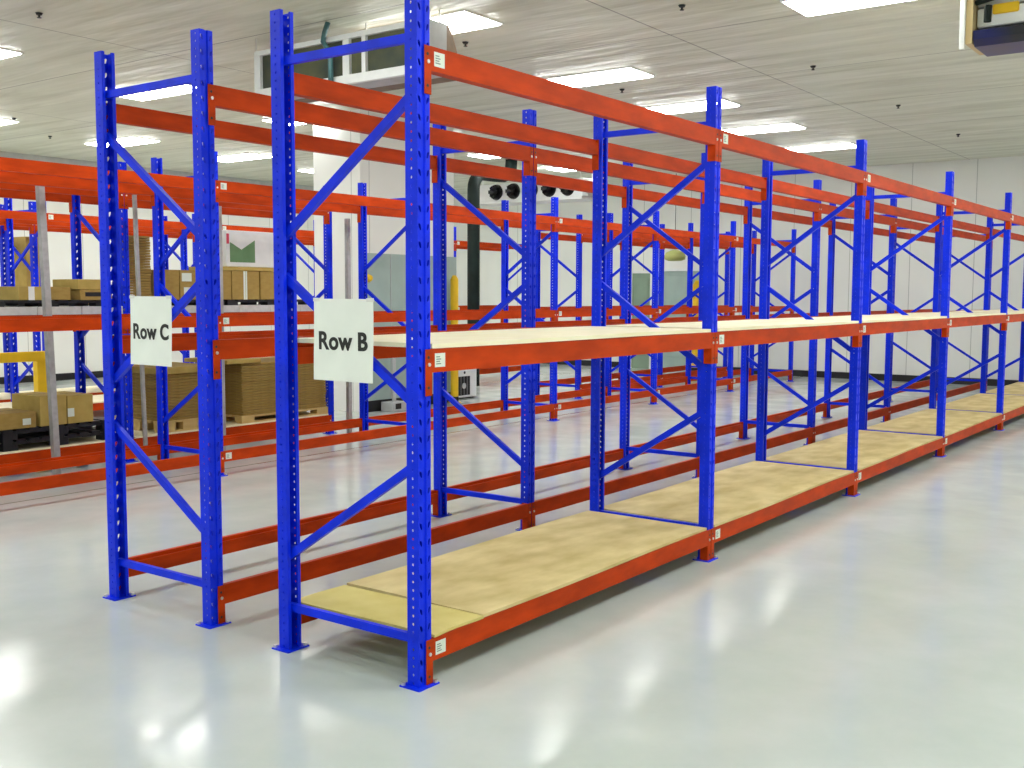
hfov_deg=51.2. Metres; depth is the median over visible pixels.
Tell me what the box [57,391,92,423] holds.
carton
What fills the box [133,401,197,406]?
carton
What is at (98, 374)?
baseboard
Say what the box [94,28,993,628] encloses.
rack
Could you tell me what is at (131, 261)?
carton
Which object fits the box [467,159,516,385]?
pipe
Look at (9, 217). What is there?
rack
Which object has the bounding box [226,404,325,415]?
carton
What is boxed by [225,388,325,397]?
carton
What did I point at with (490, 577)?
board
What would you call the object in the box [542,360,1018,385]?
baseboard
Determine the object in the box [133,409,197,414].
carton
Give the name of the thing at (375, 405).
baseboard
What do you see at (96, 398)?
board
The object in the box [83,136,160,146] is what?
recessed light
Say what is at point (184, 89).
recessed light
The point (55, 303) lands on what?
pallet
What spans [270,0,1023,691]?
rack
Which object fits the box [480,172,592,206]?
unit
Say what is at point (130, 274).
carton
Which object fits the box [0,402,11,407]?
board
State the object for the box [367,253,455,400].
door
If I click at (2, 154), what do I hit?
trim
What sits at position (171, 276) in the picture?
carton
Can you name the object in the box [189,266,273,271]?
sheet
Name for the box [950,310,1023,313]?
board
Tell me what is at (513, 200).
drip tray
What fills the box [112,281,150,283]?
carton
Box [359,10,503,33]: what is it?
recessed light
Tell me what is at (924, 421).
board
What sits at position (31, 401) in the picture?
carton
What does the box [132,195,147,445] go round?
post
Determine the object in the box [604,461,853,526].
board
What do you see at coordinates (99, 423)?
pallet
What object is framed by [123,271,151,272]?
carton
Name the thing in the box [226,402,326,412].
carton
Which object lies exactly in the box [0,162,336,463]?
rack
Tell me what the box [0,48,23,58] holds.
recessed light
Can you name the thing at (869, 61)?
ceiling
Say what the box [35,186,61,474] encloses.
post
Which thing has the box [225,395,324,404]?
carton
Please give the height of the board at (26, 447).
0.017 m
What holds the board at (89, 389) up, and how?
on the rack at (32, 229)
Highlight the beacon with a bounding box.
[367,274,372,282]
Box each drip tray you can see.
[480,196,592,206]
[973,24,1023,56]
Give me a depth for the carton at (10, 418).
9.89 m
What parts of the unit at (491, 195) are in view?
casing, panel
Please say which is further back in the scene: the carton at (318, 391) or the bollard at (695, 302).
the bollard at (695, 302)
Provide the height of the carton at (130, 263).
0.023 m
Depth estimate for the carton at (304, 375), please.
12.13 m
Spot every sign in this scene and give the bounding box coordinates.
[129,295,171,366]
[313,298,373,383]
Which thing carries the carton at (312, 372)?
on the carton at (304, 375)
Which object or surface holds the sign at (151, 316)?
attached to the rack at (212, 346)
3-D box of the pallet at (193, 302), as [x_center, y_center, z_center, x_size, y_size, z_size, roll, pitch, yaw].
[-3.814,-0.879,11.505,0.828,0.062,1.120,4,6,36]
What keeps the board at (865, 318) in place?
on the rack at (415, 106)
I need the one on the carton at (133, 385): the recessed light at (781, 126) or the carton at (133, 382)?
the carton at (133, 382)
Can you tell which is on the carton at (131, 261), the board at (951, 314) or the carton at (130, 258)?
the carton at (130, 258)
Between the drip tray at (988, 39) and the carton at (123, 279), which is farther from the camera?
the carton at (123, 279)
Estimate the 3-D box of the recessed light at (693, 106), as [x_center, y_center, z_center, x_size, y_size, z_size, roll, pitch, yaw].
[2.404,-3.817,14.759,1.380,0.032,0.600,4,6,36]
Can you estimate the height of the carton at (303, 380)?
0.025 m
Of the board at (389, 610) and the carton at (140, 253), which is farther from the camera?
the carton at (140, 253)
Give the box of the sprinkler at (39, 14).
[35,12,42,18]
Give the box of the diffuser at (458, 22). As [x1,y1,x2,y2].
[430,12,500,33]
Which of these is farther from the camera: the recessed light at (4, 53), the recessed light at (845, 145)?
the recessed light at (845, 145)
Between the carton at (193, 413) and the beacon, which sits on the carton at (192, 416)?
the carton at (193, 413)
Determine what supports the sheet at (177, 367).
on the carton at (196, 373)
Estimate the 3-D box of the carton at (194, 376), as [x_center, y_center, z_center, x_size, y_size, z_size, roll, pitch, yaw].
[-3.763,-0.090,11.612,0.798,0.026,0.700,4,6,36]
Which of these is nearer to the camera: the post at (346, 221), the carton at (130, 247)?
the carton at (130, 247)
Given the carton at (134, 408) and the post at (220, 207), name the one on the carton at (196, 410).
the carton at (134, 408)
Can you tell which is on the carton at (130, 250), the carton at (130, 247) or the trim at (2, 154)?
the carton at (130, 247)
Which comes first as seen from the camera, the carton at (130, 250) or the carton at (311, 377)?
the carton at (130, 250)
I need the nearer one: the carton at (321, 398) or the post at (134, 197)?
the post at (134, 197)
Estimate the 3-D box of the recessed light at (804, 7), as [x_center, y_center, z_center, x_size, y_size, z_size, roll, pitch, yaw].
[3.099,-3.353,9.263,1.380,0.032,0.600,4,6,36]
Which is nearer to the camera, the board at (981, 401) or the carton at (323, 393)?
the carton at (323, 393)
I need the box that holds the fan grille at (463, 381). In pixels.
[458,376,469,395]
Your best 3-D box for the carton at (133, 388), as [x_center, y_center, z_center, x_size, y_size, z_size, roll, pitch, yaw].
[-3.764,0.032,11.615,0.798,0.026,0.700,4,6,36]
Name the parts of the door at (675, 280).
frame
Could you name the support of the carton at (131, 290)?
on the carton at (148, 293)
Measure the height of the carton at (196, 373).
0.026 m
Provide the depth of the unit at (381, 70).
10.13 m
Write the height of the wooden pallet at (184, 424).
0.120 m
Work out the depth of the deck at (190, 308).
11.93 m
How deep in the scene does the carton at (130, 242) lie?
10.88 m
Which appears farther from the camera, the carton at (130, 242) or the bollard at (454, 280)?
the bollard at (454, 280)
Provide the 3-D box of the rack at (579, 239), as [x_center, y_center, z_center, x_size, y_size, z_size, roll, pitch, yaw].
[2.416,-1.458,19.951,0.944,3.000,5.732,4,6,36]
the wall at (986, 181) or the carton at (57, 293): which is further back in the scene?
the wall at (986, 181)
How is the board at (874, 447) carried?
on the rack at (415, 106)
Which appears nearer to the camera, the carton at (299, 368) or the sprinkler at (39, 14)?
the sprinkler at (39, 14)
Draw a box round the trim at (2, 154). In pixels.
[0,151,313,190]
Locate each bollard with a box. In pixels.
[448,275,460,402]
[691,280,698,370]
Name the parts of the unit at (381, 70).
coil panel, coil panel, coil panel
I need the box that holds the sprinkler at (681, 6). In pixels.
[678,4,685,10]
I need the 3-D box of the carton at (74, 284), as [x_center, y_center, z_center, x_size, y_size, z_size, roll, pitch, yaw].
[-4.255,-0.984,10.558,0.450,0.100,0.350,4,6,36]
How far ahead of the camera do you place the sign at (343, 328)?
4.78 m
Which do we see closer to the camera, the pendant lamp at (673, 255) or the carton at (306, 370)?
the carton at (306, 370)
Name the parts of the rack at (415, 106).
plate, plate, plate, plate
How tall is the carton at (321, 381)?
0.025 m
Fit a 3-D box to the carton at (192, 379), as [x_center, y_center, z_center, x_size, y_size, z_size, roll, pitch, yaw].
[-3.756,-0.059,11.606,0.798,0.026,0.700,4,6,36]
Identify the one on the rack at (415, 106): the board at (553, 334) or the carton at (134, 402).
the board at (553, 334)
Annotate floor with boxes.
[0,363,1023,767]
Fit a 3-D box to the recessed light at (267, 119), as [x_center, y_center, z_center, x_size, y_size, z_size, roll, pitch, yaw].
[-3.026,-3.923,15.796,1.380,0.032,0.600,4,6,36]
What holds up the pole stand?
on the floor
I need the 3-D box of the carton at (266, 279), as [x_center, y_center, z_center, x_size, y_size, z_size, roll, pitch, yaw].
[-2.973,-1.136,12.336,0.500,0.318,0.255,4,6,36]
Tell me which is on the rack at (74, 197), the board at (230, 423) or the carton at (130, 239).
the board at (230, 423)
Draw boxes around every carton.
[0,286,41,299]
[0,408,35,430]
[12,392,66,426]
[13,237,39,286]
[51,287,70,299]
[53,279,100,289]
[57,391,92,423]
[70,290,111,299]
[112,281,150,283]
[122,241,149,243]
[122,246,149,249]
[122,249,149,251]
[122,254,150,257]
[123,265,150,267]
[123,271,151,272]
[123,276,150,278]
[123,279,150,280]
[126,375,197,379]
[126,381,197,386]
[126,384,207,388]
[126,389,202,394]
[126,392,197,397]
[126,398,207,403]
[127,412,197,417]
[128,235,149,238]
[129,238,149,241]
[129,243,149,246]
[129,252,149,254]
[129,257,150,259]
[129,260,149,262]
[129,262,149,264]
[129,268,150,270]
[129,273,150,275]
[130,284,150,286]
[130,287,150,288]
[130,289,150,291]
[130,292,150,294]
[132,372,197,376]
[132,378,197,382]
[132,387,195,391]
[133,270,178,299]
[133,395,197,400]
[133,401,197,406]
[133,404,197,409]
[133,406,197,411]
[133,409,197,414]
[133,415,198,420]
[179,270,195,299]
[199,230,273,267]
[200,271,230,299]
[225,357,274,365]
[225,363,313,368]
[225,364,313,370]
[225,366,313,373]
[225,369,313,376]
[225,371,313,378]
[225,374,313,381]
[225,376,313,384]
[225,379,320,386]
[225,380,325,389]
[225,383,325,391]
[225,385,325,394]
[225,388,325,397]
[225,390,325,399]
[225,392,325,402]
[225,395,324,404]
[225,397,325,407]
[225,400,325,410]
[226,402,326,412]
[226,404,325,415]
[231,271,245,299]
[245,271,258,299]
[259,271,273,299]
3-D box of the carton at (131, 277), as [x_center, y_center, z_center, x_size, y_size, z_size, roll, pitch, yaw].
[-3.909,-1.095,10.964,0.270,0.023,0.275,4,6,36]
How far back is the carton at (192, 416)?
11.33 m
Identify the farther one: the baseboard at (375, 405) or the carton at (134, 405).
the baseboard at (375, 405)
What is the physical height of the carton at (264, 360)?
0.025 m
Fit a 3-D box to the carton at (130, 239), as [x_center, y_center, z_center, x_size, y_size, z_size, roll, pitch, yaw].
[-3.906,-1.473,10.926,0.270,0.023,0.275,4,6,36]
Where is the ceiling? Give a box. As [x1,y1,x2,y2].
[0,0,1023,193]
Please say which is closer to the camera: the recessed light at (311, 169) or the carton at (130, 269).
the carton at (130, 269)
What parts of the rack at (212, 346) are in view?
plate, plate, plate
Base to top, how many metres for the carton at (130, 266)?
0.023 m
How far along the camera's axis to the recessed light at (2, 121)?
16.14 m
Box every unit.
[254,6,456,102]
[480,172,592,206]
[959,0,1023,56]
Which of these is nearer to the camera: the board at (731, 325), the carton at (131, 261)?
the board at (731, 325)
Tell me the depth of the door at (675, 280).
24.19 m
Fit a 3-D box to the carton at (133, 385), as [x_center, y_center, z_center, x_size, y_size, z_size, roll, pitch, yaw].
[-3.762,0.001,11.619,0.798,0.026,0.700,4,6,36]
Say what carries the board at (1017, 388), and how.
on the rack at (415, 106)
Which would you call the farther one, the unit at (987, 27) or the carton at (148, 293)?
the carton at (148, 293)
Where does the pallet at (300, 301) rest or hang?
on the deck at (190, 308)
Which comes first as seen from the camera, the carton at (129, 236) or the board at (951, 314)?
the carton at (129, 236)
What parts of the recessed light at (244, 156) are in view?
lamp frame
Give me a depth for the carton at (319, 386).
12.20 m
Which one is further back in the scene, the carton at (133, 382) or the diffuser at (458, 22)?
the carton at (133, 382)
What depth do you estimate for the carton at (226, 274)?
11.71 m
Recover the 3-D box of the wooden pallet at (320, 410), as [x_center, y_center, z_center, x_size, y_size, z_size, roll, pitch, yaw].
[-2.975,0.339,12.741,0.848,0.085,1.320,4,6,36]
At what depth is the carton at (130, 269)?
10.93 m
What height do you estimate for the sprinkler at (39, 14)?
0.046 m
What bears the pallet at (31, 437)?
on the board at (26, 447)
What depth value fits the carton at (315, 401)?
12.22 m
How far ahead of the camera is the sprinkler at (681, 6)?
9.57 m
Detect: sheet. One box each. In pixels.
[132,362,197,374]
[184,357,260,363]
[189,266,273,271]
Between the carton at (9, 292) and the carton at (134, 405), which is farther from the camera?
the carton at (134, 405)
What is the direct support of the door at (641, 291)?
in the wall at (986, 181)
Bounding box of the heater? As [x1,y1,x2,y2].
[458,369,475,397]
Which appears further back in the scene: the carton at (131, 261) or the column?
the column
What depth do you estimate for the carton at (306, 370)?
12.11 m
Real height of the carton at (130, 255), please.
0.023 m
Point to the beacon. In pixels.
(369, 277)
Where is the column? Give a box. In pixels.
[313,109,453,411]
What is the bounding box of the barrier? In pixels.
[0,351,46,391]
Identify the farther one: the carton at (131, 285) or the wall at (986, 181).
the wall at (986, 181)
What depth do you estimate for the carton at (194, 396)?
11.27 m
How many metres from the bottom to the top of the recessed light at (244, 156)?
0.032 m
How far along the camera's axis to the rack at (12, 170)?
11.82 m
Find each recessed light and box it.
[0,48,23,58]
[0,118,19,125]
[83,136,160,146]
[122,84,191,100]
[218,153,271,161]
[260,118,304,125]
[296,168,312,172]
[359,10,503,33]
[466,154,499,158]
[545,66,655,87]
[545,167,574,171]
[644,98,741,113]
[721,122,806,134]
[780,0,910,15]
[783,142,855,151]
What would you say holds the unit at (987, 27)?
hanging from the ceiling
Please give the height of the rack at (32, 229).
3.000 m
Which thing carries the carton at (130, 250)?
on the carton at (140, 253)
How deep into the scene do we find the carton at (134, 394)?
11.26 m
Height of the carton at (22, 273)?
1.027 m
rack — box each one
[0,151,796,495]
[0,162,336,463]
[0,198,538,410]
[0,201,313,402]
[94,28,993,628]
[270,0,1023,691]
[535,214,729,398]
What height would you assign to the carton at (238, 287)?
0.318 m
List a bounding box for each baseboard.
[0,371,102,383]
[368,392,450,411]
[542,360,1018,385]
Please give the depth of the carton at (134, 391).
11.28 m
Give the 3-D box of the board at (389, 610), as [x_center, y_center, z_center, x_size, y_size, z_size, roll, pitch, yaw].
[-0.604,1.071,5.087,0.908,0.014,0.360,4,6,36]
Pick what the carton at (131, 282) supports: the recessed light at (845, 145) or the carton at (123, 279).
the carton at (123, 279)
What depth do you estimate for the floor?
5.38 m
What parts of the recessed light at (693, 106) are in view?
lamp frame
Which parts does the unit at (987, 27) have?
plate, plate, casing, panel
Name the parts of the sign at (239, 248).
green panel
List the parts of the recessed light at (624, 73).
lamp frame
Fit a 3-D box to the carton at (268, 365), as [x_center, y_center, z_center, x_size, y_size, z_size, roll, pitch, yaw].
[-2.962,-0.244,12.678,0.798,0.025,1.280,4,6,36]
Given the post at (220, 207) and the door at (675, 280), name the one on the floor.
the post at (220, 207)
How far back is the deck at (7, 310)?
10.10 m
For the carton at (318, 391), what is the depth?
12.20 m
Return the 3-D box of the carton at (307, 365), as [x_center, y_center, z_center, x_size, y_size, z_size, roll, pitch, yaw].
[-2.968,-0.215,12.684,0.798,0.025,1.280,4,6,36]
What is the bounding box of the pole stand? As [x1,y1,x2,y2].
[381,325,405,411]
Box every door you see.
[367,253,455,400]
[631,271,651,368]
[653,268,698,370]
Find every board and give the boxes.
[0,392,10,399]
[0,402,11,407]
[0,436,104,454]
[15,386,114,392]
[93,394,103,402]
[115,412,327,438]
[292,326,710,348]
[301,585,483,637]
[347,510,706,616]
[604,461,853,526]
[606,319,858,331]
[766,430,942,470]
[771,315,946,322]
[867,409,1001,436]
[876,312,1005,317]
[936,393,1023,413]
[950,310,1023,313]
[986,382,1023,394]
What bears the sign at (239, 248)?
on the sheet at (225, 268)
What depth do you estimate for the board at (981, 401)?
14.81 m
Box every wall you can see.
[0,198,313,376]
[454,156,1023,379]
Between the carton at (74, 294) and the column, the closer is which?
the carton at (74, 294)
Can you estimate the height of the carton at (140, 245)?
0.023 m
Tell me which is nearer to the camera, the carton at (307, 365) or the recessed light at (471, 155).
the carton at (307, 365)
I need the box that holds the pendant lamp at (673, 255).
[664,174,685,260]
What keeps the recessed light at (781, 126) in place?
in the ceiling
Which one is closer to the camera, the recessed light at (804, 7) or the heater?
the recessed light at (804, 7)
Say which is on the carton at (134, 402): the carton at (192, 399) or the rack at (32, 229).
the carton at (192, 399)
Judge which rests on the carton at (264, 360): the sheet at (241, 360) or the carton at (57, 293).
the sheet at (241, 360)
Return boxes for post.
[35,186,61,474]
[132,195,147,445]
[219,206,225,450]
[344,218,351,432]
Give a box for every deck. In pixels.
[0,306,122,315]
[88,304,312,312]
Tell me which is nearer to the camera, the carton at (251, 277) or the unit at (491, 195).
the carton at (251, 277)
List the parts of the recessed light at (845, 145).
lamp frame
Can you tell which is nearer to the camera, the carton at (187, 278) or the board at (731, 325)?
the board at (731, 325)
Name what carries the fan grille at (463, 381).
attached to the heater
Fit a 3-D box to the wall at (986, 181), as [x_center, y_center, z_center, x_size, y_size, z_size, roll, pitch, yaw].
[5.997,-2.325,22.654,21.700,4.300,0.200,4,6,36]
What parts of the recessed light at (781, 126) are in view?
lamp frame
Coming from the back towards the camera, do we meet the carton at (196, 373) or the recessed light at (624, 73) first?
the recessed light at (624, 73)
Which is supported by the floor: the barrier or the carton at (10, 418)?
the barrier
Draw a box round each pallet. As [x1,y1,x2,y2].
[0,300,100,306]
[0,417,104,440]
[0,426,104,451]
[115,417,198,432]
[124,300,224,305]
[223,299,306,304]
[226,406,327,423]
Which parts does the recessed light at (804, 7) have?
lamp frame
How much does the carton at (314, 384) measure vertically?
0.025 m
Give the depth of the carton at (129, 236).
10.89 m
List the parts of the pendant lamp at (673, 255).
lamp shade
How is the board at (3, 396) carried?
on the rack at (32, 229)
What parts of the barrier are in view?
rail, post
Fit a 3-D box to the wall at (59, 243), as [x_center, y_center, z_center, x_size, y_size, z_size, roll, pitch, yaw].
[-10.395,-2.065,18.866,0.200,4.300,25.350,4,6,36]
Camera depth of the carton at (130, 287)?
10.92 m

